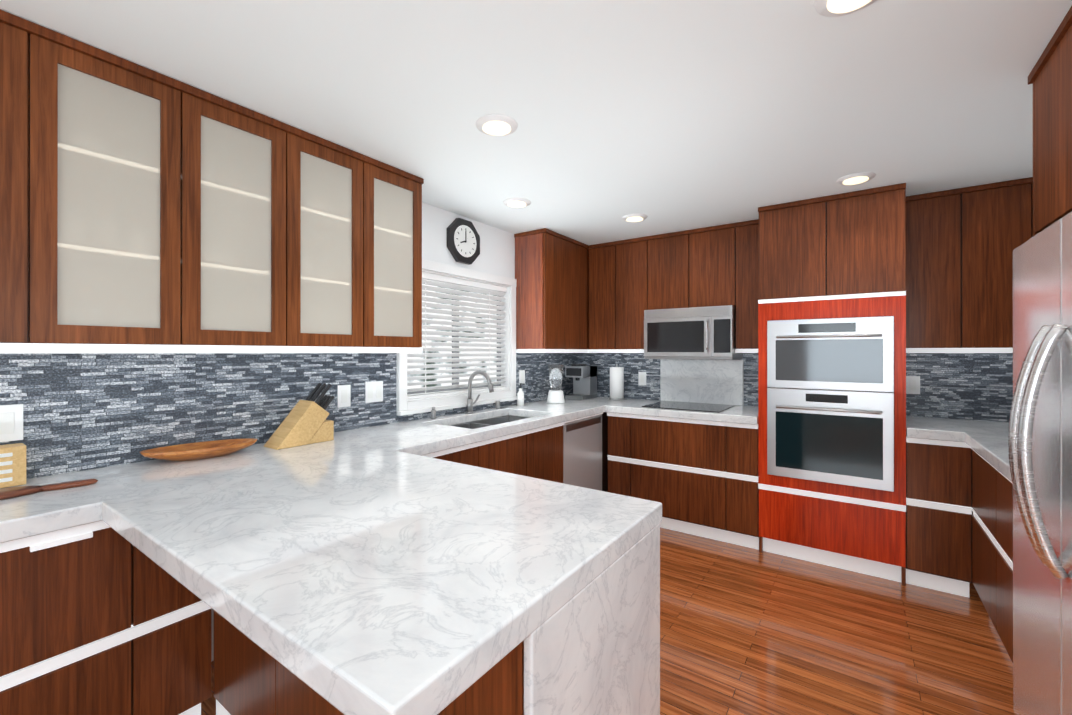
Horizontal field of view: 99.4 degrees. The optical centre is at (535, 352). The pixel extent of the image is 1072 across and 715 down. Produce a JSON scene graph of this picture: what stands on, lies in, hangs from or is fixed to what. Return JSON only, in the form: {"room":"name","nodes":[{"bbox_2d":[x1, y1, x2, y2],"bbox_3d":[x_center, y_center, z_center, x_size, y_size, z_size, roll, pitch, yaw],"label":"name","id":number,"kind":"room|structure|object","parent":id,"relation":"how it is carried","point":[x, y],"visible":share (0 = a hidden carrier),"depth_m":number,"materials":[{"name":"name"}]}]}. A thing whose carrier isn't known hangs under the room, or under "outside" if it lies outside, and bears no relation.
{"room":"kitchen","nodes":[
{"label":"kitchen","id":0,"kind":"room"},
{"bbox_2d":[0,202,542,661],"bbox_3d":[-1.909,0.189,1.369,0.100,2.320,8.070,0,0,35],"label":"wall","id":1,"kind":"structure","parent":0,"point":[496,256],"depth_m":3.27,"materials":[{"name":"white paint"}]},
{"bbox_2d":[0,353,575,478],"bbox_3d":[-0.998,0.217,2.561,0.009,0.423,4.869,0,0,35],"label":"backsplash","id":2,"kind":"structure","parent":1,"relation":"attached to","point":[81,412],"depth_m":1.87,"materials":[{"name":"tile"}]},
{"bbox_2d":[0,404,22,441],"bbox_3d":[-1.741,0.234,1.495,0.007,0.120,0.075,0,0,35],"label":"electrical outlet","id":3,"kind":"object","parent":2,"relation":"attached to","point":[11,422],"visible":1,"depth_m":1.50,"materials":[{"name":"white plastic"}]},
{"bbox_2d":[337,385,350,407],"bbox_3d":[-1.046,0.240,2.479,0.007,0.120,0.075,0,0,35],"label":"electrical outlet","id":4,"kind":"object","parent":2,"relation":"attached to","point":[343,395],"visible":1,"depth_m":2.47,"materials":[{"name":"white plastic"}]},
{"bbox_2d":[365,381,382,402],"bbox_3d":[-0.936,0.230,2.634,0.007,0.120,0.115,0,0,35],"label":"electrical outlet","id":5,"kind":"object","parent":2,"relation":"attached to","point":[373,391],"visible":1,"depth_m":2.63,"materials":[{"name":"white plastic"}]},
{"bbox_2d":[519,370,524,384],"bbox_3d":[-0.116,0.211,3.793,0.007,0.120,0.075,0,0,35],"label":"electrical outlet","id":6,"kind":"object","parent":2,"relation":"attached to","point":[521,376],"visible":0.92,"depth_m":3.78,"materials":[{"name":"white plastic"}]},
{"bbox_2d":[397,259,516,415],"bbox_3d":[-0.537,-0.105,3.271,0.145,0.980,1.180,0,0,35],"label":"window","id":7,"kind":"structure","parent":1,"relation":"in","point":[405,406],"depth_m":3.31,"materials":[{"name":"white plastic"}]},
{"bbox_2d":[407,272,506,398],"bbox_3d":[-0.548,-0.113,3.278,0.058,0.818,1.012,0,0,35],"label":"window blinds","id":8,"kind":"object","parent":7,"relation":"attached to","point":[440,281],"visible":0.71,"depth_m":3.25,"materials":[{"name":"white plastic"}]},
{"bbox_2d":[447,218,479,264],"bbox_3d":[-0.509,-0.785,3.227,0.036,0.305,0.305,0,0,35],"label":"wall clock","id":9,"kind":"object","parent":1,"relation":"attached to","point":[463,241],"visible":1,"depth_m":3.20,"materials":[{"name":"black plastic"}]},
{"bbox_2d":[514,228,587,349],"bbox_3d":[0.144,-0.495,3.925,0.298,0.942,0.682,0,0,35],"label":"upper cabinet","id":10,"kind":"object","parent":1,"relation":"attached to","point":[551,267],"depth_m":3.69,"materials":[{"name":"brown wood"}]},
{"bbox_2d":[0,0,1071,244],"bbox_3d":[0.744,-1.022,-0.507,6.600,0.100,8.070,0,0,35],"label":"ceiling","id":11,"kind":"structure","parent":0,"point":[668,116],"depth_m":1.68,"materials":[{"name":"white paint"}]},
{"bbox_2d":[476,114,517,135],"bbox_3d":[-0.168,-0.963,1.944,0.180,0.016,0.180,0,0,35],"label":"recessed light","id":12,"kind":"object","parent":11,"relation":"in","point":[496,125],"visible":1,"depth_m":1.92,"materials":[{"name":"white plastic"}]},
{"bbox_2d":[503,198,530,207],"bbox_3d":[-0.123,-0.962,2.942,0.180,0.016,0.180,0,0,35],"label":"recessed light","id":13,"kind":"object","parent":11,"relation":"in","point":[517,202],"visible":1,"depth_m":2.92,"materials":[{"name":"white plastic"}]},
{"bbox_2d":[622,214,646,221],"bbox_3d":[0.710,-0.962,3.271,0.180,0.016,0.180,0,0,35],"label":"recessed light","id":14,"kind":"object","parent":11,"relation":"in","point":[634,217],"visible":0.96,"depth_m":3.25,"materials":[{"name":"white plastic"}]},
{"bbox_2d":[814,0,876,16],"bbox_3d":[0.853,-0.963,1.222,0.180,0.016,0.180,0,0,35],"label":"recessed light","id":15,"kind":"object","parent":11,"relation":"in","point":[832,8],"visible":1,"depth_m":1.26,"materials":[{"name":"white plastic"}]},
{"bbox_2d":[836,172,875,184],"bbox_3d":[1.783,-0.962,2.537,0.180,0.016,0.180,0,0,35],"label":"recessed light","id":16,"kind":"object","parent":11,"relation":"in","point":[855,178],"visible":1,"depth_m":2.51,"materials":[{"name":"white plastic"}]},
{"bbox_2d":[201,527,1014,714],"bbox_3d":[0.744,1.397,-0.509,6.600,0.100,8.070,0,0,35],"label":"floor","id":17,"kind":"structure","parent":0,"point":[747,631],"depth_m":2.11,"materials":[{"name":"brown wood"}]},
{"bbox_2d":[0,478,139,714],"bbox_3d":[-1.646,0.917,1.218,0.500,0.862,0.750,0,0,35],"label":"base cabinet","id":18,"kind":"object","parent":17,"relation":"on","point":[70,599],"depth_m":1.27,"materials":[{"name":"brown wood"}]},
{"bbox_2d":[0,473,107,545],"bbox_3d":[-1.742,0.472,1.054,0.533,0.085,1.550,0,0,35],"label":"countertop","id":19,"kind":"structure","parent":18,"relation":"on","point":[35,515],"depth_m":1.26,"materials":[{"name":"white stone"}]},
{"bbox_2d":[0,443,25,487],"bbox_3d":[-1.761,0.365,1.387,0.082,0.125,0.270,0,0,35],"label":"organizer","id":20,"kind":"object","parent":19,"relation":"on","point":[12,464],"visible":1,"depth_m":1.45,"materials":[{"name":"beige wood"}]},
{"bbox_2d":[0,479,97,499],"bbox_3d":[-1.610,0.421,1.342,0.140,0.014,0.445,0,0,35],"label":"paddle","id":21,"kind":"object","parent":19,"relation":"on","point":[9,492],"visible":1,"depth_m":1.39,"materials":[{"name":"brown wood"}]},
{"bbox_2d":[139,438,257,460],"bbox_3d":[-1.362,0.404,1.857,0.194,0.048,0.383,0,0,35],"label":"wooden tray","id":22,"kind":"object","parent":19,"relation":"on","point":[198,450],"visible":1,"depth_m":1.83,"materials":[{"name":"brown wood"}]},
{"bbox_2d":[96,466,215,714],"bbox_3d":[-1.368,0.918,1.610,0.500,0.862,0.210,0,0,35],"label":"base cabinet","id":23,"kind":"object","parent":17,"relation":"on","point":[173,506],"depth_m":1.42,"materials":[{"name":"brown wood"}]},
{"bbox_2d":[204,454,439,714],"bbox_3d":[-0.785,0.918,1.707,0.535,0.862,0.618,0,0,35],"label":"base cabinet","id":24,"kind":"object","parent":17,"relation":"on","point":[241,511],"depth_m":1.35,"materials":[{"name":"white stone"}]},
{"bbox_2d":[312,398,631,461],"bbox_3d":[-0.113,0.473,3.268,0.635,0.085,2.690,0,0,35],"label":"countertop","id":25,"kind":"structure","parent":24,"relation":"on","point":[400,441],"depth_m":2.46,"materials":[{"name":"white stone"}]},
{"bbox_2d":[264,383,333,449],"bbox_3d":[-1.107,0.290,2.144,0.125,0.276,0.280,0,0,35],"label":"knife block","id":26,"kind":"object","parent":25,"relation":"on","point":[305,422],"visible":1,"depth_m":2.12,"materials":[{"name":"brown wood"}]},
{"bbox_2d":[431,370,499,418],"bbox_3d":[-0.392,0.277,3.132,0.247,0.304,0.674,0,0,35],"label":"faucet","id":27,"kind":"object","parent":25,"relation":"on","point":[470,402],"visible":0.98,"depth_m":3.17,"materials":[{"name":"silver metal"}]},
{"bbox_2d":[455,416,525,428],"bbox_3d":[-0.280,0.568,3.018,0.417,0.164,0.836,0,0,35],"label":"sink","id":28,"kind":"object","parent":25,"relation":"in","point":[485,423],"visible":0.04,"depth_m":3.29,"materials":[{"name":"silver metal"}]},
{"bbox_2d":[517,383,524,405],"bbox_3d":[-0.120,0.340,3.649,0.062,0.179,0.055,0,0,35],"label":"soap bottle","id":29,"kind":"object","parent":25,"relation":"on","point":[520,397],"visible":1,"depth_m":3.63,"materials":[{"name":"white plastic"}]},
{"bbox_2d":[502,414,601,490],"bbox_3d":[0.137,0.871,3.626,0.573,0.756,0.594,0,0,35],"label":"dishwasher","id":30,"kind":"object","parent":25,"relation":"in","point":[582,452],"visible":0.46,"depth_m":3.45,"materials":[{"name":"silver metal"}]},
{"bbox_2d":[547,365,564,403],"bbox_3d":[0.169,0.269,3.874,0.150,0.321,0.150,0,0,35],"label":"blender","id":31,"kind":"object","parent":25,"relation":"on","point":[555,394],"visible":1,"depth_m":3.82,"materials":[{"name":"white plastic"}]},
{"bbox_2d":[565,364,596,399],"bbox_3d":[0.422,0.269,4.232,0.180,0.321,0.282,0,0,35],"label":"coffee maker","id":32,"kind":"object","parent":25,"relation":"on","point":[584,376],"visible":1,"depth_m":4.19,"materials":[{"name":"silver metal"}]},
{"bbox_2d":[608,364,624,400],"bbox_3d":[0.730,0.268,4.113,0.150,0.324,0.150,0,0,35],"label":"paper towel holder","id":33,"kind":"object","parent":25,"relation":"on","point":[616,383],"visible":1,"depth_m":4.06,"materials":[{"name":"white paper"}]},
{"bbox_2d":[312,442,483,477],"bbox_3d":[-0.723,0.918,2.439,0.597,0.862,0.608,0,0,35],"label":"countertop","id":34,"kind":"structure","parent":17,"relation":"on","point":[469,460],"depth_m":1.91,"materials":[{"name":"white stone"}]},
{"bbox_2d":[272,470,527,714],"bbox_3d":[-0.387,0.917,1.426,0.440,0.862,0.618,0,0,35],"label":"countertop","id":35,"kind":"structure","parent":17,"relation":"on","point":[315,551],"depth_m":1.02,"materials":[{"name":"white stone"}]},
{"bbox_2d":[356,490,667,714],"bbox_3d":[-0.017,0.917,1.164,0.465,0.862,0.622,0,0,35],"label":"countertop","id":36,"kind":"structure","parent":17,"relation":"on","point":[436,566],"depth_m":0.88,"materials":[{"name":"white stone"}]},
{"bbox_2d":[540,414,603,505],"bbox_3d":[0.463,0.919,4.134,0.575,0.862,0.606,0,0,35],"label":"base cabinet","id":37,"kind":"object","parent":17,"relation":"on","point":[551,441],"depth_m":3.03,"materials":[{"name":"brown wood"}]},
{"bbox_2d":[604,414,631,509],"bbox_3d":[0.834,0.919,3.879,0.200,0.862,0.597,0,0,35],"label":"base cabinet","id":38,"kind":"object","parent":17,"relation":"on","point":[617,427],"depth_m":3.63,"materials":[{"name":"brown wood"}]},
{"bbox_2d":[632,414,727,542],"bbox_3d":[1.206,0.919,3.616,0.710,0.862,0.597,0,0,35],"label":"base cabinet","id":39,"kind":"object","parent":17,"relation":"on","point":[680,466],"depth_m":3.33,"materials":[{"name":"brown wood"}]},
{"bbox_2d":[604,399,766,425],"bbox_3d":[1.191,0.473,3.606,1.128,0.085,0.633,0,0,35],"label":"countertop","id":40,"kind":"structure","parent":39,"relation":"on","point":[742,415],"depth_m":3.32,"materials":[{"name":"white stone"}]},
{"bbox_2d":[642,401,734,412],"bbox_3d":[1.207,0.426,3.592,0.580,0.007,0.500,0,0,35],"label":"cooktop","id":41,"kind":"object","parent":40,"relation":"in","point":[703,407],"visible":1,"depth_m":3.53,"materials":[{"name":"black glass"}]},
{"bbox_2d":[728,418,766,551],"bbox_3d":[1.579,0.919,3.353,0.203,0.862,0.597,0,0,35],"label":"base cabinet","id":42,"kind":"object","parent":17,"relation":"on","point":[747,445],"depth_m":3.10,"materials":[{"name":"brown wood"}]},
{"bbox_2d":[760,474,903,585],"bbox_3d":[1.973,1.115,3.064,0.766,0.469,0.577,0,0,35],"label":"base cabinet","id":43,"kind":"object","parent":17,"relation":"on","point":[851,528],"depth_m":2.81,"materials":[{"name":"red wood"}]},
{"bbox_2d":[767,388,893,491],"bbox_3d":[1.936,0.522,3.012,0.660,0.571,0.566,0,0,35],"label":"wall oven","id":44,"kind":"object","parent":43,"relation":"in","point":[843,437],"visible":0.96,"depth_m":2.80,"materials":[{"name":"silver metal"}]},
{"bbox_2d":[896,422,967,596],"bbox_3d":[2.405,0.918,2.768,0.273,0.862,0.597,0,0,35],"label":"base cabinet","id":45,"kind":"object","parent":17,"relation":"on","point":[932,477],"depth_m":2.54,"materials":[{"name":"brown wood"}]},
{"bbox_2d":[900,414,1008,441],"bbox_3d":[2.638,0.473,2.581,0.871,0.085,0.633,0,0,35],"label":"countertop","id":46,"kind":"structure","parent":45,"relation":"on","point":[930,429],"depth_m":2.59,"materials":[{"name":"white stone"}]},
{"bbox_2d":[964,430,1012,485],"bbox_3d":[2.272,0.472,1.857,0.633,0.085,1.043,0,0,35],"label":"countertop","id":47,"kind":"structure","parent":45,"relation":"on","point":[994,449],"depth_m":2.08,"materials":[{"name":"white stone"}]},
{"bbox_2d":[968,450,991,620],"bbox_3d":[2.438,0.918,2.060,0.597,0.862,0.520,0,0,35],"label":"base cabinet","id":48,"kind":"object","parent":17,"relation":"on","point":[979,472],"depth_m":2.28,"materials":[{"name":"brown wood"}]},
{"bbox_2d":[992,470,1012,662],"bbox_3d":[2.136,0.918,1.634,0.597,0.862,0.523,0,0,35],"label":"base cabinet","id":49,"kind":"object","parent":17,"relation":"on","point":[1002,490],"depth_m":1.93,"materials":[{"name":"brown wood"}]},
{"bbox_2d":[1008,211,1071,714],"bbox_3d":[1.635,0.494,1.060,0.736,1.710,0.940,0,0,35],"label":"refrigerator","id":50,"kind":"object","parent":17,"relation":"on","point":[1040,441],"visible":1,"depth_m":1.28,"materials":[{"name":"silver metal"}]},
{"bbox_2d":[627,360,994,421],"bbox_3d":[3.086,0.190,2.716,6.500,2.320,0.100,0,0,35],"label":"wall","id":51,"kind":"structure","parent":0,"point":[743,385],"depth_m":3.66,"materials":[{"name":"white paint"}]},
{"bbox_2d":[588,241,615,349],"bbox_3d":[0.672,-0.495,4.177,0.268,0.942,0.300,0,0,35],"label":"upper cabinet","id":52,"kind":"object","parent":51,"relation":"attached to","point":[601,257],"depth_m":4.05,"materials":[{"name":"brown wood"}]},
{"bbox_2d":[616,236,647,349],"bbox_3d":[0.900,-0.495,4.016,0.290,0.942,0.300,0,0,35],"label":"upper cabinet","id":53,"kind":"object","parent":51,"relation":"attached to","point":[631,254],"depth_m":3.89,"materials":[{"name":"brown wood"}]},
{"bbox_2d":[576,353,757,406],"bbox_3d":[1.129,0.218,4.033,1.722,0.423,0.009,0,0,35],"label":"backsplash","id":54,"kind":"structure","parent":51,"relation":"attached to","point":[633,363],"depth_m":4.17,"materials":[{"name":"tile"}]},
{"bbox_2d":[638,372,645,384],"bbox_3d":[0.967,0.241,4.136,0.075,0.120,0.007,0,0,35],"label":"electrical outlet","id":55,"kind":"object","parent":54,"relation":"attached to","point":[641,378],"visible":1,"depth_m":4.14,"materials":[{"name":"white plastic"}]},
{"bbox_2d":[648,230,691,309],"bbox_3d":[1.159,-0.657,3.833,0.345,0.617,0.300,0,0,35],"label":"upper cabinet","id":56,"kind":"object","parent":51,"relation":"attached to","point":[669,254],"depth_m":3.70,"materials":[{"name":"brown wood"}]},
{"bbox_2d":[660,359,742,405],"bbox_3d":[1.382,0.246,3.840,0.680,0.370,0.011,0,0,35],"label":"backsplash","id":57,"kind":"structure","parent":51,"relation":"attached to","point":[681,380],"depth_m":3.82,"materials":[{"name":"white stone"}]},
{"bbox_2d":[692,223,735,306],"bbox_3d":[1.441,-0.658,3.633,0.345,0.617,0.300,0,0,35],"label":"upper cabinet","id":58,"kind":"object","parent":51,"relation":"attached to","point":[714,247],"depth_m":3.50,"materials":[{"name":"brown wood"}]},
{"bbox_2d":[644,305,742,359],"bbox_3d":[1.261,-0.145,3.677,0.682,0.401,0.416,0,0,35],"label":"microwave","id":59,"kind":"object","parent":58,"relation":"attached to","point":[709,332],"visible":1,"depth_m":3.52,"materials":[{"name":"silver metal"}]},
{"bbox_2d":[735,220,775,349],"bbox_3d":[1.664,-0.495,3.475,0.203,0.942,0.300,0,0,35],"label":"upper cabinet","id":60,"kind":"object","parent":51,"relation":"attached to","point":[752,318],"depth_m":3.36,"materials":[{"name":"brown wood"}]},
{"bbox_2d":[756,196,831,309],"bbox_3d":[1.816,-0.658,3.176,0.383,0.617,0.577,0,0,35],"label":"upper cabinet","id":61,"kind":"object","parent":51,"relation":"attached to","point":[792,237],"depth_m":2.93,"materials":[{"name":"brown wood"}]},
{"bbox_2d":[828,183,907,305],"bbox_3d":[2.129,-0.658,2.955,0.383,0.617,0.577,0,0,35],"label":"upper cabinet","id":62,"kind":"object","parent":51,"relation":"attached to","point":[868,228],"depth_m":2.71,"materials":[{"name":"brown wood"}]},
{"bbox_2d":[896,188,963,349],"bbox_3d":[2.491,-0.496,2.891,0.273,0.942,0.300,0,0,35],"label":"upper cabinet","id":63,"kind":"object","parent":51,"relation":"attached to","point":[931,317],"depth_m":2.75,"materials":[{"name":"brown wood"}]},
{"bbox_2d":[906,353,1012,421],"bbox_3d":[2.804,0.218,2.848,0.834,0.423,0.009,0,0,35],"label":"backsplash","id":64,"kind":"structure","parent":51,"relation":"attached to","point":[965,386],"depth_m":2.90,"materials":[{"name":"tile"}]},
{"bbox_2d":[906,376,919,393],"bbox_3d":[2.518,0.220,3.039,0.075,0.120,0.007,0,0,35],"label":"electrical outlet","id":65,"kind":"object","parent":64,"relation":"attached to","point":[912,384],"visible":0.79,"depth_m":3.04,"materials":[{"name":"white plastic"}]},
{"bbox_2d":[964,178,1029,349],"bbox_3d":[2.720,-0.496,2.728,0.290,0.942,0.300,0,0,35],"label":"upper cabinet","id":66,"kind":"object","parent":51,"relation":"attached to","point":[995,214],"depth_m":2.62,"materials":[{"name":"brown wood"}]},
{"bbox_2d":[767,316,893,391],"bbox_3d":[1.937,0.013,3.015,0.660,0.441,0.560,0,0,35],"label":"speed oven","id":67,"kind":"object","parent":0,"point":[853,354],"visible":1,"depth_m":2.80,"materials":[{"name":"silver metal"}]},
{"bbox_2d":[1028,6,1071,237],"bbox_3d":[1.835,-0.689,1.210,0.598,0.557,0.475,0,0,35],"label":"upper cabinet","id":68,"kind":"object","parent":0,"relation":"attached to","point":[1050,186],"depth_m":1.43,"materials":[{"name":"brown wood"}]},
{"label":"outside","id":69,"kind":"structure","parent":0,"visible":0},
{"bbox_2d":[407,284,496,391],"bbox_3d":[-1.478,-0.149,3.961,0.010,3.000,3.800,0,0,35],"label":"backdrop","id":70,"kind":"structure","parent":69,"point":[423,380],"depth_m":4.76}
]}

